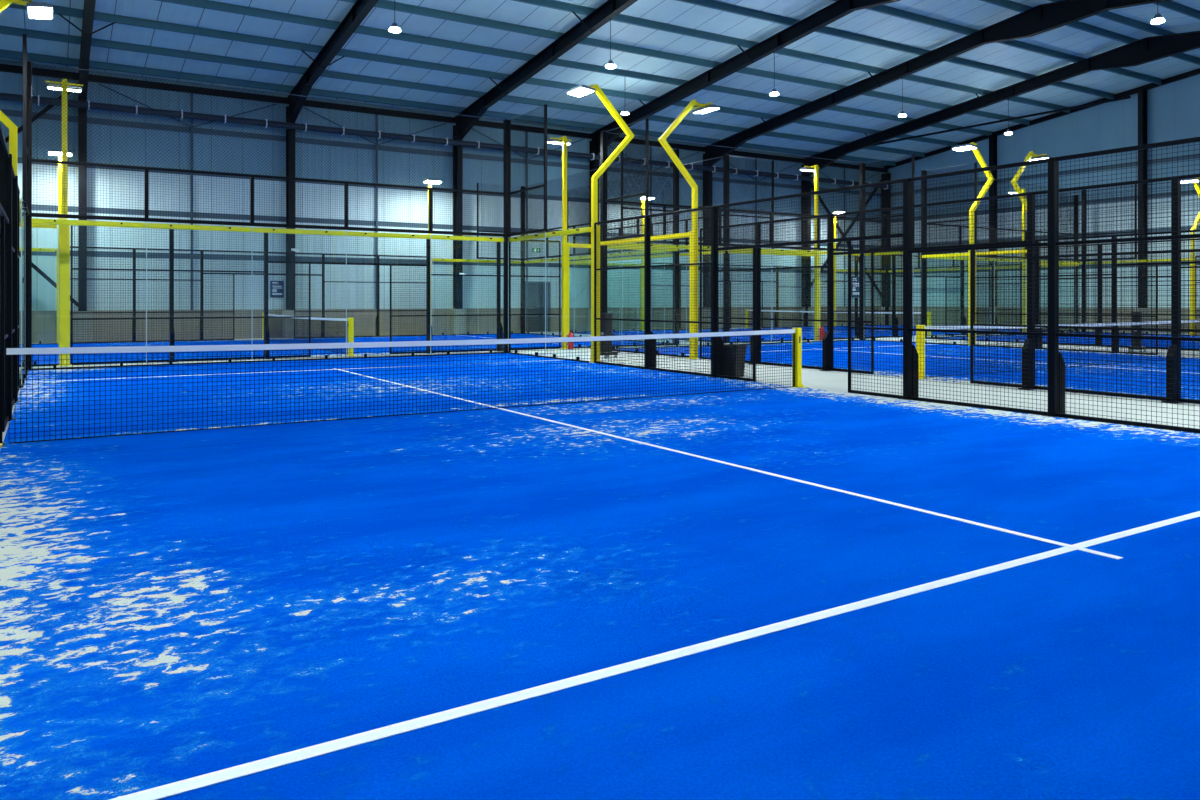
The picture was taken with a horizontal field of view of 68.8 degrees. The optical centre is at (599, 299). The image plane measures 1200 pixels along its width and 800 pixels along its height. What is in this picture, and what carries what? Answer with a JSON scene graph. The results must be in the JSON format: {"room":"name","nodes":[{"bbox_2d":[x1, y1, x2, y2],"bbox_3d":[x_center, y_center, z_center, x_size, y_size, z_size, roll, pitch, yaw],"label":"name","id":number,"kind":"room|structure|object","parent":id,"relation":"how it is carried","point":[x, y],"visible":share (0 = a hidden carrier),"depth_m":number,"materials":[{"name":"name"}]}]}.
{"room":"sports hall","nodes":[
{"label":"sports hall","id":0,"kind":"room"},
{"bbox_2d":[0,60,884,218],"bbox_3d":[-3.157,-3.042,36.237,44.500,8.750,0.150,0,0,-32],"label":"wall","id":1,"kind":"structure","parent":0,"point":[11,83],"depth_m":31.91,"materials":[{"name":"metal"}]},
{"bbox_2d":[271,281,283,296],"bbox_3d":[-11.367,-0.387,30.827,0.460,0.580,0.015,0,0,-32],"label":"notice board","id":2,"kind":"object","parent":1,"relation":"attached to","point":[274,284],"visible":0.7,"depth_m":30.82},
{"bbox_2d":[272,282,282,294],"bbox_3d":[-11.356,-0.405,30.827,0.350,0.452,0.002,0,0,-32],"label":"print","id":3,"kind":"object","parent":2,"relation":"attached to","point":[274,284],"depth_m":30.82},
{"bbox_2d":[0,109,879,196],"bbox_3d":[-3.097,-5.717,36.142,44.100,0.180,0.075,0,0,-32],"label":"wall rail","id":4,"kind":"object","parent":1,"relation":"attached to","point":[15,113],"visible":0.56,"depth_m":31.79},
{"bbox_2d":[17,163,879,310],"bbox_3d":[-3.125,-1.967,36.139,44.050,4.600,0.050,0,0,-32],"label":"wall panel","id":5,"kind":"object","parent":1,"relation":"attached to","point":[44,294],"depth_m":31.75,"materials":[{"name":"metal"}]},
{"bbox_2d":[17,157,879,221],"bbox_3d":[-3.097,-4.287,36.142,44.100,0.180,0.075,0,0,-32],"label":"wall rail","id":6,"kind":"object","parent":1,"relation":"attached to","point":[19,159],"visible":0.22,"depth_m":31.69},
{"bbox_2d":[19,306,879,343],"bbox_3d":[-3.086,0.833,36.123,44.100,1.000,0.120,0,0,-32],"label":"wall","id":7,"kind":"structure","parent":1,"relation":"attached to","point":[44,323],"depth_m":32.09,"materials":[{"name":"concrete"}]},
{"bbox_2d":[20,250,879,274],"bbox_3d":[-3.097,-1.467,36.142,44.100,0.180,0.075,0,0,-32],"label":"wall rail","id":8,"kind":"object","parent":1,"relation":"attached to","point":[36,253],"visible":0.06,"depth_m":31.88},
{"bbox_2d":[32,204,879,247],"bbox_3d":[-3.097,-2.867,36.142,44.100,0.180,0.075,0,0,-32],"label":"wall rail","id":9,"kind":"object","parent":1,"relation":"attached to","point":[35,206],"visible":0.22,"depth_m":30.93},
{"bbox_2d":[525,281,549,331],"bbox_3d":[-2.584,0.283,36.405,1.150,2.100,0.175,0,0,-32],"label":"door","id":10,"kind":"structure","parent":1,"relation":"in","point":[535,287],"depth_m":36.38,"materials":[{"name":"paint"}]},
{"bbox_2d":[0,327,1198,449],"bbox_3d":[5.727,1.433,22.067,44.500,0.200,33.700,0,0,-32],"label":"floor","id":11,"kind":"structure","parent":0,"point":[811,378],"depth_m":13.65,"materials":[{"name":"concrete"}]},
{"bbox_2d":[0,124,21,431],"bbox_3d":[-5.554,-0.143,7.972,0.290,2.952,11.835,0,0,-32],"label":"fence","id":12,"kind":"object","parent":11,"relation":"on","point":[9,189],"visible":0.92,"depth_m":9.67,"materials":[{"name":"black metal"}]},
{"bbox_2d":[19,34,28,388],"bbox_3d":[-9.780,-1.577,14.812,0.165,5.820,3.880,0,0,-32],"label":"screen","id":13,"kind":"object","parent":11,"relation":"on","point":[23,208],"visible":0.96,"depth_m":14.77,"materials":[{"name":"black metal"}]},
{"bbox_2d":[0,0,52,175],"bbox_3d":[-8.969,-1.614,12.948,1.507,5.895,0.660,0,0,-32],"label":"floodlight pole","id":14,"kind":"object","parent":11,"relation":"on","point":[38,10],"visible":0.45,"depth_m":13.04,"materials":[{"name":"metal"}]},
{"bbox_2d":[19,223,58,366],"bbox_3d":[-12.534,-1.577,16.764,3.764,5.820,0.165,0,0,-32],"label":"screen","id":15,"kind":"object","parent":11,"relation":"on","point":[35,364],"visible":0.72,"depth_m":17.67,"materials":[{"name":"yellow metal"}]},
{"bbox_2d":[48,150,72,342],"bbox_3d":[-16.157,-1.580,26.212,0.660,5.825,0.658,0,0,-32],"label":"floodlight pole","id":16,"kind":"object","parent":11,"relation":"on","point":[52,152],"visible":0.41,"depth_m":26.30,"materials":[{"name":"metal"}]},
{"bbox_2d":[45,78,82,365],"bbox_3d":[-10.966,-1.580,17.932,0.660,5.825,0.658,0,0,-32],"label":"floodlight pole","id":17,"kind":"object","parent":11,"relation":"on","point":[64,230],"visible":0.77,"depth_m":17.73,"materials":[{"name":"metal"}]},
{"bbox_2d":[73,80,91,341],"bbox_3d":[-16.277,-2.767,27.551,0.520,8.200,0.490,0,0,-32],"label":"steel column","id":18,"kind":"structure","parent":11,"relation":"on","point":[80,334],"depth_m":27.37,"materials":[{"name":"metal"}]},
{"bbox_2d":[5,82,78,306],"bbox_3d":[-18.872,-3.292,25.836,6.099,7.027,0.170,0,0,-32],"label":"brace","id":19,"kind":"object","parent":18,"relation":"attached to","point":[19,129],"visible":0.5,"depth_m":26.88,"materials":[{"name":"metal"}]},
{"bbox_2d":[58,0,115,99],"bbox_3d":[-7.600,-7.643,13.711,1.520,2.968,33.060,0,0,-32],"label":"rafter","id":20,"kind":"object","parent":18,"relation":"on","point":[89,5],"visible":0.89,"depth_m":24.21,"materials":[{"name":"metal"}]},
{"bbox_2d":[70,246,425,343],"bbox_3d":[-11.291,-0.143,29.462,11.480,2.952,0.290,0,0,-32],"label":"fence","id":21,"kind":"object","parent":11,"relation":"on","point":[377,318],"visible":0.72,"depth_m":28.82,"materials":[{"name":"black metal"}]},
{"bbox_2d":[27,61,510,369],"bbox_3d":[-6.564,-1.577,19.174,10.140,5.820,0.195,0,0,-32],"label":"fence","id":22,"kind":"object","parent":11,"relation":"on","point":[506,256],"visible":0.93,"depth_m":18.75,"materials":[{"name":"black metal"}]},
{"bbox_2d":[282,104,299,337],"bbox_3d":[-10.914,-2.767,30.914,0.520,8.200,0.490,0,0,-32],"label":"steel column","id":23,"kind":"structure","parent":11,"relation":"on","point":[289,189],"depth_m":30.76,"materials":[{"name":"metal"}]},
{"bbox_2d":[287,0,378,121],"bbox_3d":[-2.237,-7.643,17.074,1.520,2.968,33.060,0,0,-32],"label":"rafter","id":24,"kind":"object","parent":23,"relation":"on","point":[360,9],"visible":0.88,"depth_m":26.57,"materials":[{"name":"metal"}]},
{"bbox_2d":[71,225,560,364],"bbox_3d":[-5.920,-0.143,20.896,11.480,2.952,0.290,0,0,-32],"label":"fence","id":25,"kind":"object","parent":11,"relation":"on","point":[267,335],"visible":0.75,"depth_m":20.09,"materials":[{"name":"black metal"}]},
{"bbox_2d":[19,334,660,364],"bbox_3d":[-8.614,1.325,25.174,19.400,0.016,10.000,0,0,-32],"label":"turf","id":26,"kind":"object","parent":11,"relation":"on","point":[50,358],"visible":0.2,"depth_m":24.88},
{"bbox_2d":[262,313,355,355],"bbox_3d":[-8.606,0.878,25.161,0.200,0.910,10.250,0,0,-32],"label":"net","id":27,"kind":"object","parent":26,"relation":"on","point":[350,321],"visible":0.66,"depth_m":23.21,"materials":[{"name":"black fabric"}]},
{"bbox_2d":[423,179,441,324],"bbox_3d":[-6.245,-1.580,32.426,0.660,5.825,0.658,0,0,-32],"label":"floodlight pole","id":28,"kind":"object","parent":11,"relation":"on","point":[430,181],"visible":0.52,"depth_m":32.53,"materials":[{"name":"metal"}]},
{"bbox_2d":[450,123,465,333],"bbox_3d":[-5.560,-2.767,34.271,0.520,8.200,0.490,0,0,-32],"label":"steel column","id":29,"kind":"structure","parent":11,"relation":"on","point":[458,247],"depth_m":34.13,"materials":[{"name":"metal"}]},
{"bbox_2d":[455,0,637,138],"bbox_3d":[3.117,-7.643,20.431,1.520,2.968,33.060,0,0,-32],"label":"rafter","id":30,"kind":"object","parent":29,"relation":"on","point":[599,17],"visible":0.91,"depth_m":28.21,"materials":[{"name":"metal"}]},
{"bbox_2d":[0,64,887,172],"bbox_3d":[-3.032,-7.047,36.038,44.100,0.200,0.160,0,0,-32],"label":"beam","id":31,"kind":"structure","parent":30,"relation":"attached to","point":[3,67],"depth_m":31.92,"materials":[{"name":"metal"}]},
{"bbox_2d":[191,93,192,309],"bbox_3d":[-13.707,-3.317,29.410,0.070,7.300,0.050,0,0,-32],"label":"post","id":32,"kind":"object","parent":31,"relation":"attached to","point":[191,93],"visible":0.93,"depth_m":29.38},
{"bbox_2d":[376,114,377,307],"bbox_3d":[-8.348,-3.317,32.770,0.070,7.300,0.050,0,0,-32],"label":"post","id":33,"kind":"object","parent":31,"relation":"attached to","point":[377,114],"visible":0.64,"depth_m":32.74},
{"bbox_2d":[526,131,527,280],"bbox_3d":[-3.011,-3.317,36.117,0.070,7.300,0.050,0,0,-32],"label":"post","id":34,"kind":"object","parent":31,"relation":"attached to","point":[526,131],"visible":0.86,"depth_m":36.08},
{"bbox_2d":[0,49,895,165],"bbox_3d":[-2.660,-7.321,35.444,44.100,0.206,0.131,0,0,-32],"label":"purlin","id":35,"kind":"structure","parent":30,"relation":"attached to","point":[3,53],"depth_m":31.40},
{"bbox_2d":[0,25,924,156],"bbox_3d":[-1.677,-7.543,33.876,44.100,0.206,0.131,0,0,-32],"label":"purlin","id":36,"kind":"structure","parent":30,"relation":"attached to","point":[6,30],"depth_m":29.85,"materials":[{"name":"metal"}]},
{"bbox_2d":[8,0,958,145],"bbox_3d":[-0.641,-7.777,32.224,44.100,0.206,0.131,0,0,-32],"label":"purlin","id":37,"kind":"structure","parent":30,"relation":"attached to","point":[65,11],"depth_m":28.30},
{"bbox_2d":[512,0,1069,112],"bbox_3d":[2.387,-8.461,27.395,44.100,0.206,0.131,0,0,-32],"label":"purlin","id":38,"kind":"structure","parent":30,"relation":"attached to","point":[553,4],"depth_m":28.99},
{"bbox_2d":[677,0,1114,98],"bbox_3d":[3.396,-8.689,25.785,44.100,0.206,0.131,0,0,-32],"label":"purlin","id":39,"kind":"structure","parent":30,"relation":"attached to","point":[713,4],"depth_m":29.45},
{"bbox_2d":[832,0,1162,84],"bbox_3d":[4.405,-8.917,24.175,44.100,0.206,0.131,0,0,-32],"label":"purlin","id":40,"kind":"structure","parent":30,"relation":"attached to","point":[884,9],"depth_m":30.23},
{"bbox_2d":[432,183,521,335],"bbox_3d":[-4.676,-1.577,33.594,3.764,5.820,0.165,0,0,-32],"label":"screen","id":41,"kind":"object","parent":11,"relation":"on","point":[500,232],"visible":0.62,"depth_m":33.71,"materials":[{"name":"black metal"}]},
{"bbox_2d":[507,104,590,362],"bbox_3d":[-1.236,-1.577,20.169,0.165,5.820,3.880,0,0,-32],"label":"screen","id":42,"kind":"object","parent":11,"relation":"on","point":[537,195],"visible":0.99,"depth_m":20.53,"materials":[{"name":"black metal"}]},
{"bbox_2d":[547,136,571,348],"bbox_3d":[-1.054,-1.580,24.146,0.660,5.825,0.658,0,0,-32],"label":"floodlight pole","id":43,"kind":"object","parent":11,"relation":"on","point":[563,140],"visible":0.77,"depth_m":23.95,"materials":[{"name":"metal"}]},
{"bbox_2d":[587,139,598,330],"bbox_3d":[-0.239,-2.767,37.607,0.520,8.200,0.490,0,0,-32],"label":"steel column","id":44,"kind":"structure","parent":11,"relation":"on","point":[593,164],"depth_m":37.72,"materials":[{"name":"metal"}]},
{"bbox_2d":[0,93,891,188],"bbox_3d":[-2.915,-6.087,35.569,43.800,0.280,0.250,0,0,-32],"label":"beam","id":45,"kind":"structure","parent":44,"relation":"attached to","point":[3,96],"depth_m":31.56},
{"bbox_2d":[591,0,899,153],"bbox_3d":[8.438,-7.643,23.767,1.520,2.968,33.060,0,0,-32],"label":"rafter","id":46,"kind":"object","parent":44,"relation":"on","point":[839,9],"visible":0.87,"depth_m":29.33,"materials":[{"name":"metal"}]},
{"bbox_2d":[0,353,1199,799],"bbox_3d":[-1.237,1.325,10.678,10.000,0.016,20.000,0,0,-32],"label":"turf","id":47,"kind":"object","parent":11,"relation":"on","point":[789,593],"visible":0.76,"depth_m":3.94,"materials":[{"name":"carpet"}]},
{"bbox_2d":[0,328,807,446],"bbox_3d":[-1.269,0.878,10.658,10.355,0.910,0.200,0,0,-32],"label":"net","id":48,"kind":"object","parent":47,"relation":"on","point":[796,354],"visible":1,"depth_m":9.82,"materials":[{"name":"black fabric"}]},
{"bbox_2d":[566,84,633,362],"bbox_3d":[0.089,-1.614,18.627,1.507,5.895,0.660,0,0,-32],"label":"floodlight pole","id":49,"kind":"object","parent":11,"relation":"on","point":[580,90],"visible":0.72,"depth_m":18.49,"materials":[{"name":"metal"}]},
{"bbox_2d":[521,149,679,344],"bbox_3d":[-0.364,-1.577,30.346,0.195,5.820,10.140,0,0,-32],"label":"screen","id":50,"kind":"object","parent":11,"relation":"on","point":[676,170],"visible":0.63,"depth_m":30.34,"materials":[{"name":"black metal"}]},
{"bbox_2d":[568,190,640,331],"bbox_3d":[0.189,-1.577,36.644,3.764,5.820,0.165,0,0,-32],"label":"screen","id":51,"kind":"object","parent":11,"relation":"on","point":[610,264],"visible":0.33,"depth_m":36.10,"materials":[{"name":"black metal"}]},
{"bbox_2d":[600,313,619,357],"bbox_3d":[0.201,0.818,20.222,0.320,1.030,0.562,0,0,44],"label":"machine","id":52,"kind":"object","parent":11,"relation":"on","point":[608,315],"visible":0.5,"depth_m":20.08,"materials":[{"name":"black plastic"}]},
{"bbox_2d":[569,144,676,347],"bbox_3d":[0.681,-1.577,25.049,3.764,5.820,0.165,0,0,-32],"label":"screen","id":53,"kind":"object","parent":11,"relation":"on","point":[622,204],"visible":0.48,"depth_m":25.34,"materials":[{"name":"black metal"}]},
{"bbox_2d":[600,118,688,357],"bbox_3d":[1.107,-1.577,21.637,0.165,5.820,3.880,0,0,-32],"label":"screen","id":54,"kind":"object","parent":11,"relation":"on","point":[617,200],"visible":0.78,"depth_m":22.13,"materials":[{"name":"black metal"}]},
{"bbox_2d":[640,196,653,330],"bbox_3d":[1.924,-1.580,37.547,0.660,5.825,0.658,0,0,-32],"label":"floodlight pole","id":55,"kind":"object","parent":11,"relation":"on","point":[645,196],"visible":0.34,"depth_m":37.67,"materials":[{"name":"metal"}]},
{"bbox_2d":[567,155,728,342],"bbox_3d":[1.233,-1.577,31.348,0.195,5.820,10.140,0,0,-32],"label":"screen","id":56,"kind":"object","parent":11,"relation":"on","point":[725,163],"visible":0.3,"depth_m":29.09,"materials":[{"name":"black metal"}]},
{"bbox_2d":[658,99,720,358],"bbox_3d":[1.948,-1.614,19.792,1.507,5.895,0.660,0,0,-32],"label":"floodlight pole","id":57,"kind":"object","parent":11,"relation":"on","point":[701,108],"visible":0.87,"depth_m":19.82,"materials":[{"name":"metal"}]},
{"bbox_2d":[702,152,712,327],"bbox_3d":[5.040,-2.767,40.916,0.520,8.200,0.490,0,0,-32],"label":"steel column","id":58,"kind":"structure","parent":11,"relation":"on","point":[711,177],"depth_m":40.86,"materials":[{"name":"metal"}]},
{"bbox_2d":[705,0,1170,165],"bbox_3d":[13.716,-7.643,27.076,1.520,2.968,33.060,0,0,-32],"label":"rafter","id":59,"kind":"object","parent":58,"relation":"on","point":[1042,18],"visible":0.94,"depth_m":29.59,"materials":[{"name":"metal"}]},
{"bbox_2d":[600,131,864,348],"bbox_3d":[4.324,-1.577,26.000,10.140,5.820,0.195,0,0,-32],"label":"fence","id":60,"kind":"object","parent":11,"relation":"on","point":[603,206],"visible":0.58,"depth_m":25.37,"materials":[{"name":"black metal"}]},
{"bbox_2d":[724,344,747,376],"bbox_3d":[2.319,1.057,15.209,0.353,0.552,0.353,0,0,41],"label":"waste bin","id":61,"kind":"object","parent":11,"relation":"on","point":[733,360],"visible":0.64,"depth_m":15.09,"materials":[{"name":"black plastic"}]},
{"bbox_2d":[652,263,825,330],"bbox_3d":[6.790,-0.143,40.798,11.480,2.952,0.290,0,0,-32],"label":"fence","id":62,"kind":"object","parent":11,"relation":"on","point":[680,269],"visible":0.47,"depth_m":41.28,"materials":[{"name":"black metal"}]},
{"bbox_2d":[728,156,814,342],"bbox_3d":[5.546,-1.577,28.100,3.764,5.820,0.165,0,0,-32],"label":"screen","id":63,"kind":"object","parent":11,"relation":"on","point":[772,171],"visible":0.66,"depth_m":27.70,"materials":[{"name":"black metal"}]},
{"bbox_2d":[577,325,1018,340],"bbox_3d":[9.475,1.325,36.515,19.400,0.016,10.000,0,0,-32],"label":"turf","id":64,"kind":"object","parent":11,"relation":"on","point":[810,335],"visible":0.11,"depth_m":35.60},
{"bbox_2d":[745,309,930,334],"bbox_3d":[9.483,0.878,36.502,0.200,0.910,10.250,0,0,-32],"label":"net","id":65,"kind":"object","parent":64,"relation":"on","point":[796,313],"visible":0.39,"depth_m":37.82,"materials":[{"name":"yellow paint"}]},
{"bbox_2d":[800,164,812,325],"bbox_3d":[10.437,-2.767,44.300,0.520,8.200,0.490,0,0,-32],"label":"steel column","id":66,"kind":"structure","parent":11,"relation":"on","point":[806,259],"depth_m":44.23,"materials":[{"name":"metal"}]},
{"bbox_2d":[803,31,1199,175],"bbox_3d":[19.113,-7.643,30.460,1.520,2.968,33.060,0,0,-32],"label":"rafter","id":67,"kind":"object","parent":66,"relation":"on","point":[1148,49],"visible":0.92,"depth_m":33.65,"materials":[{"name":"metal"}]},
{"bbox_2d":[830,96,1130,153],"bbox_3d":[16.768,-7.867,39.848,12.627,1.390,0.090,0,0,30],"label":"brace","id":68,"kind":"object","parent":67,"relation":"attached to","point":[1126,97],"visible":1,"depth_m":39.04,"materials":[{"name":"metal"}]},
{"bbox_2d":[799,165,819,339],"bbox_3d":[7.115,-1.580,29.268,0.660,5.825,0.658,0,0,-32],"label":"floodlight pole","id":69,"kind":"object","parent":11,"relation":"on","point":[814,166],"visible":0.6,"depth_m":29.07,"materials":[{"name":"metal"}]},
{"bbox_2d":[851,213,885,325],"bbox_3d":[13.404,-1.577,44.930,3.764,5.820,0.165,0,0,-32],"label":"screen","id":70,"kind":"object","parent":11,"relation":"on","point":[871,213],"visible":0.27,"depth_m":45.24,"materials":[{"name":"black metal"}]},
{"bbox_2d":[881,173,891,324],"bbox_3d":[15.520,-2.767,47.487,0.520,8.200,0.490,0,0,-32],"label":"steel column","id":71,"kind":"structure","parent":11,"relation":"on","point":[887,174],"depth_m":47.46,"materials":[{"name":"metal"}]},
{"bbox_2d":[811,174,886,302],"bbox_3d":[13.018,-3.292,45.830,5.880,7.025,0.170,0,0,-32],"label":"brace","id":72,"kind":"object","parent":71,"relation":"attached to","point":[884,176],"visible":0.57,"depth_m":46.02,"materials":[{"name":"metal"}]},
{"bbox_2d":[594,137,1199,433],"bbox_3d":[3.079,-0.143,13.384,0.290,2.952,11.835,0,0,-32],"label":"fence","id":73,"kind":"object","parent":11,"relation":"on","point":[1056,364],"visible":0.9,"depth_m":11.28,"materials":[{"name":"black metal"}]},
{"bbox_2d":[616,341,1198,403],"bbox_3d":[9.650,1.325,17.504,10.000,0.016,20.000,0,0,-32],"label":"turf","id":74,"kind":"object","parent":11,"relation":"on","point":[895,346],"visible":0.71,"depth_m":17.66,"materials":[{"name":"carpet"}]},
{"bbox_2d":[916,319,1198,378],"bbox_3d":[9.663,0.878,17.512,10.250,0.910,0.200,0,0,-32],"label":"net","id":75,"kind":"object","parent":74,"relation":"on","point":[919,342],"visible":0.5,"depth_m":16.70,"materials":[{"name":"fabric"}]},
{"bbox_2d":[863,154,968,345],"bbox_3d":[9.652,-1.577,26.994,0.165,5.820,3.880,0,0,-32],"label":"screen","id":76,"kind":"object","parent":11,"relation":"on","point":[912,155],"visible":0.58,"depth_m":27.53,"materials":[{"name":"black metal"}]},
{"bbox_2d":[821,254,1021,338],"bbox_3d":[12.160,-0.143,32.232,11.480,2.952,0.290,0,0,-32],"label":"fence","id":77,"kind":"object","parent":11,"relation":"on","point":[895,319],"visible":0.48,"depth_m":31.35,"materials":[{"name":"black metal"}]},
{"bbox_2d":[851,276,858,297],"bbox_3d":[8.783,-0.447,30.088,0.440,0.740,0.015,0,0,-32],"label":"notice board","id":78,"kind":"object","parent":77,"relation":"attached to","point":[854,292],"visible":0.72,"depth_m":30.07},
{"bbox_2d":[700,174,1198,402],"bbox_3d":[5.367,-0.143,14.819,0.290,2.952,11.835,0,0,-32],"label":"fence","id":79,"kind":"object","parent":11,"relation":"on","point":[828,340],"visible":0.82,"depth_m":13.53,"materials":[{"name":"black metal"}]},
{"bbox_2d":[951,142,993,344],"bbox_3d":[10.946,-1.614,25.434,1.507,5.895,0.660,0,0,-32],"label":"floodlight pole","id":80,"kind":"object","parent":11,"relation":"on","point":[972,145],"visible":0.56,"depth_m":25.33,"materials":[{"name":"metal"}]},
{"bbox_2d":[922,162,1026,342],"bbox_3d":[12.206,-1.577,28.596,0.165,5.820,3.880,0,0,-32],"label":"screen","id":81,"kind":"object","parent":11,"relation":"on","point":[975,163],"visible":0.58,"depth_m":29.22,"materials":[{"name":"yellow metal"}]},
{"bbox_2d":[885,196,1078,330],"bbox_3d":[17.717,-1.577,41.682,0.195,5.820,10.140,0,0,-32],"label":"screen","id":82,"kind":"object","parent":11,"relation":"on","point":[1075,207],"visible":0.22,"depth_m":41.42,"materials":[{"name":"black metal"}]},
{"bbox_2d":[986,135,999,323],"bbox_3d":[18.844,-3.284,42.035,0.420,9.234,0.520,0,0,-32],"label":"steel column","id":83,"kind":"structure","parent":11,"relation":"on","point":[992,139],"depth_m":42.00,"materials":[{"name":"metal"}]},
{"bbox_2d":[921,170,1086,337],"bbox_3d":[15.422,-1.577,32.958,10.140,5.820,0.195,0,0,-32],"label":"screen","id":84,"kind":"object","parent":11,"relation":"on","point":[923,172],"visible":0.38,"depth_m":32.39,"materials":[{"name":"black metal"}]},
{"bbox_2d":[1009,190,1026,331],"bbox_3d":[17.026,-1.580,35.482,0.660,5.825,0.658,0,0,-32],"label":"floodlight pole","id":85,"kind":"object","parent":11,"relation":"on","point":[1024,266],"visible":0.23,"depth_m":35.27,"materials":[{"name":"metal"}]},
{"bbox_2d":[1011,151,1050,211],"bbox_3d":[13.046,-1.614,26.750,1.507,5.895,0.660,0,0,-32],"label":"floodlight pole","id":86,"kind":"object","parent":11,"relation":"on","point":[1031,156],"visible":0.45,"depth_m":26.62,"materials":[{"name":"metal"}]},
{"bbox_2d":[1041,193,1078,331],"bbox_3d":[18.761,-1.577,36.385,3.764,5.820,0.165,0,0,-32],"label":"screen","id":87,"kind":"object","parent":11,"relation":"on","point":[1059,193],"visible":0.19,"depth_m":37.01,"materials":[{"name":"black metal"}]},
{"bbox_2d":[945,333,1187,347],"bbox_3d":[20.749,1.325,24.462,10.000,0.016,20.000,0,0,-32],"label":"turf","id":88,"kind":"object","parent":11,"relation":"on","point":[1024,336],"visible":0.25,"depth_m":29.29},
{"bbox_2d":[975,230,1198,354],"bbox_3d":[13.933,-0.143,20.189,0.290,2.952,11.835,0,0,-32],"label":"fence","id":89,"kind":"object","parent":11,"relation":"on","point":[1186,232],"visible":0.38,"depth_m":22.55,"materials":[{"name":"black metal"}]},
{"bbox_2d":[1041,238,1198,349],"bbox_3d":[16.466,-0.143,21.777,0.290,2.952,11.835,0,0,-32],"label":"fence","id":90,"kind":"object","parent":11,"relation":"on","point":[1099,245],"visible":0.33,"depth_m":24.73,"materials":[{"name":"black metal"}]},
{"bbox_2d":[1085,184,1189,335],"bbox_3d":[20.751,-1.577,33.953,0.165,5.820,3.880,0,0,-32],"label":"screen","id":91,"kind":"object","parent":11,"relation":"on","point":[1135,202],"visible":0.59,"depth_m":34.32,"materials":[{"name":"black metal"}]},
{"bbox_2d":[1131,312,1145,351],"bbox_3d":[13.819,0.818,22.505,0.320,1.030,0.562,0,0,44],"label":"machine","id":92,"kind":"object","parent":11,"relation":"on","point":[1135,341],"visible":0.54,"depth_m":22.36,"materials":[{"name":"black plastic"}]},
{"bbox_2d":[1133,89,1150,331],"bbox_3d":[22.456,-3.692,36.273,0.420,10.050,0.520,0,0,-32],"label":"steel column","id":93,"kind":"structure","parent":11,"relation":"on","point":[1142,94],"depth_m":36.22,"materials":[{"name":"metal"}]},
{"bbox_2d":[884,68,1199,168],"bbox_3d":[24.324,-8.187,33.727,0.120,2.203,33.124,0,0,-32],"label":"rafter","id":94,"kind":"object","parent":93,"relation":"on","point":[1196,71],"visible":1,"depth_m":39.66,"materials":[{"name":"metal"}]},
{"bbox_2d":[1181,178,1198,318],"bbox_3d":[22.045,-1.614,32.392,1.507,5.895,0.660,0,0,-32],"label":"floodlight pole","id":95,"kind":"object","parent":11,"relation":"on","point":[1192,179],"visible":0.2,"depth_m":32.24,"materials":[{"name":"metal"}]},
{"bbox_2d":[0,0,1199,165],"bbox_3d":[5.727,-8.355,22.067,44.500,2.148,33.700,0,0,-32],"label":"ceiling","id":96,"kind":"structure","parent":0,"point":[974,14],"depth_m":29.31,"materials":[{"name":"metal"}]},
{"bbox_2d":[156,0,991,135],"bbox_3d":[0.368,-8.005,30.614,44.100,0.206,0.131,0,0,-32],"label":"purlin","id":97,"kind":"structure","parent":96,"relation":"attached to","point":[207,4],"depth_m":28.28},
{"bbox_2d":[339,0,1030,124],"bbox_3d":[1.377,-8.233,29.005,44.100,0.206,0.131,0,0,-32],"label":"purlin","id":98,"kind":"structure","parent":96,"relation":"attached to","point":[385,4],"depth_m":28.94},
{"bbox_2d":[980,0,1199,64],"bbox_3d":[5.414,-9.145,22.566,44.100,0.206,0.131,0,0,-32],"label":"purlin","id":99,"kind":"structure","parent":96,"relation":"attached to","point":[1008,4],"depth_m":29.66,"materials":[{"name":"dark painted steel"}]},
{"bbox_2d":[1048,0,1176,35],"bbox_3d":[5.987,-9.145,21.653,44.100,0.190,0.170,0,0,-32],"label":"purlin","id":100,"kind":"structure","parent":96,"relation":"attached to","point":[1108,15],"depth_m":28.92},
{"bbox_2d":[1153,1,1199,19],"bbox_3d":[6.996,-8.917,20.043,44.100,0.190,0.170,0,0,-32],"label":"purlin","id":101,"kind":"structure","parent":96,"relation":"attached to","point":[1171,5],"depth_m":26.79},
{"bbox_2d":[888,74,1199,218],"bbox_3d":[24.472,-4.013,33.819,0.150,10.692,33.300,0,0,-32],"label":"wall","id":102,"kind":"structure","parent":0,"point":[1173,109],"depth_m":38.25,"materials":[{"name":"metal"}]},
{"bbox_2d":[891,306,1189,332],"bbox_3d":[24.390,0.833,33.697,0.120,1.000,33.180,0,0,-32],"label":"trim","id":103,"kind":"structure","parent":102,"relation":"attached to","point":[940,310],"depth_m":41.09,"materials":[{"name":"concrete"}]},
{"bbox_2d":[891,261,1189,274],"bbox_3d":[24.410,-1.467,33.721,0.060,0.180,33.200,0,0,-32],"label":"wall rail","id":104,"kind":"object","parent":102,"relation":"attached to","point":[1107,265],"visible":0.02,"depth_m":39.34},
{"bbox_2d":[891,190,1196,222],"bbox_3d":[24.410,-4.287,33.721,0.060,0.180,33.200,0,0,-32],"label":"wall rail","id":105,"kind":"object","parent":102,"relation":"attached to","point":[1186,192],"visible":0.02,"depth_m":37.99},
{"bbox_2d":[891,194,1198,307],"bbox_3d":[24.388,-1.967,33.766,0.050,4.600,33.300,0,0,-32],"label":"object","id":106,"kind":"structure","parent":102,"relation":"attached to","point":[931,281],"depth_m":38.24,"materials":[{"name":"metal"}]},
{"bbox_2d":[891,154,1198,195],"bbox_3d":[24.410,-5.717,33.721,0.060,0.180,33.200,0,0,-32],"label":"wall rail","id":107,"kind":"object","parent":102,"relation":"attached to","point":[1194,156],"visible":0.6,"depth_m":38.64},
{"bbox_2d":[891,225,1198,247],"bbox_3d":[24.410,-2.867,33.721,0.060,0.180,33.200,0,0,-32],"label":"wall rail","id":108,"kind":"object","parent":102,"relation":"attached to","point":[1167,229],"visible":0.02,"depth_m":38.09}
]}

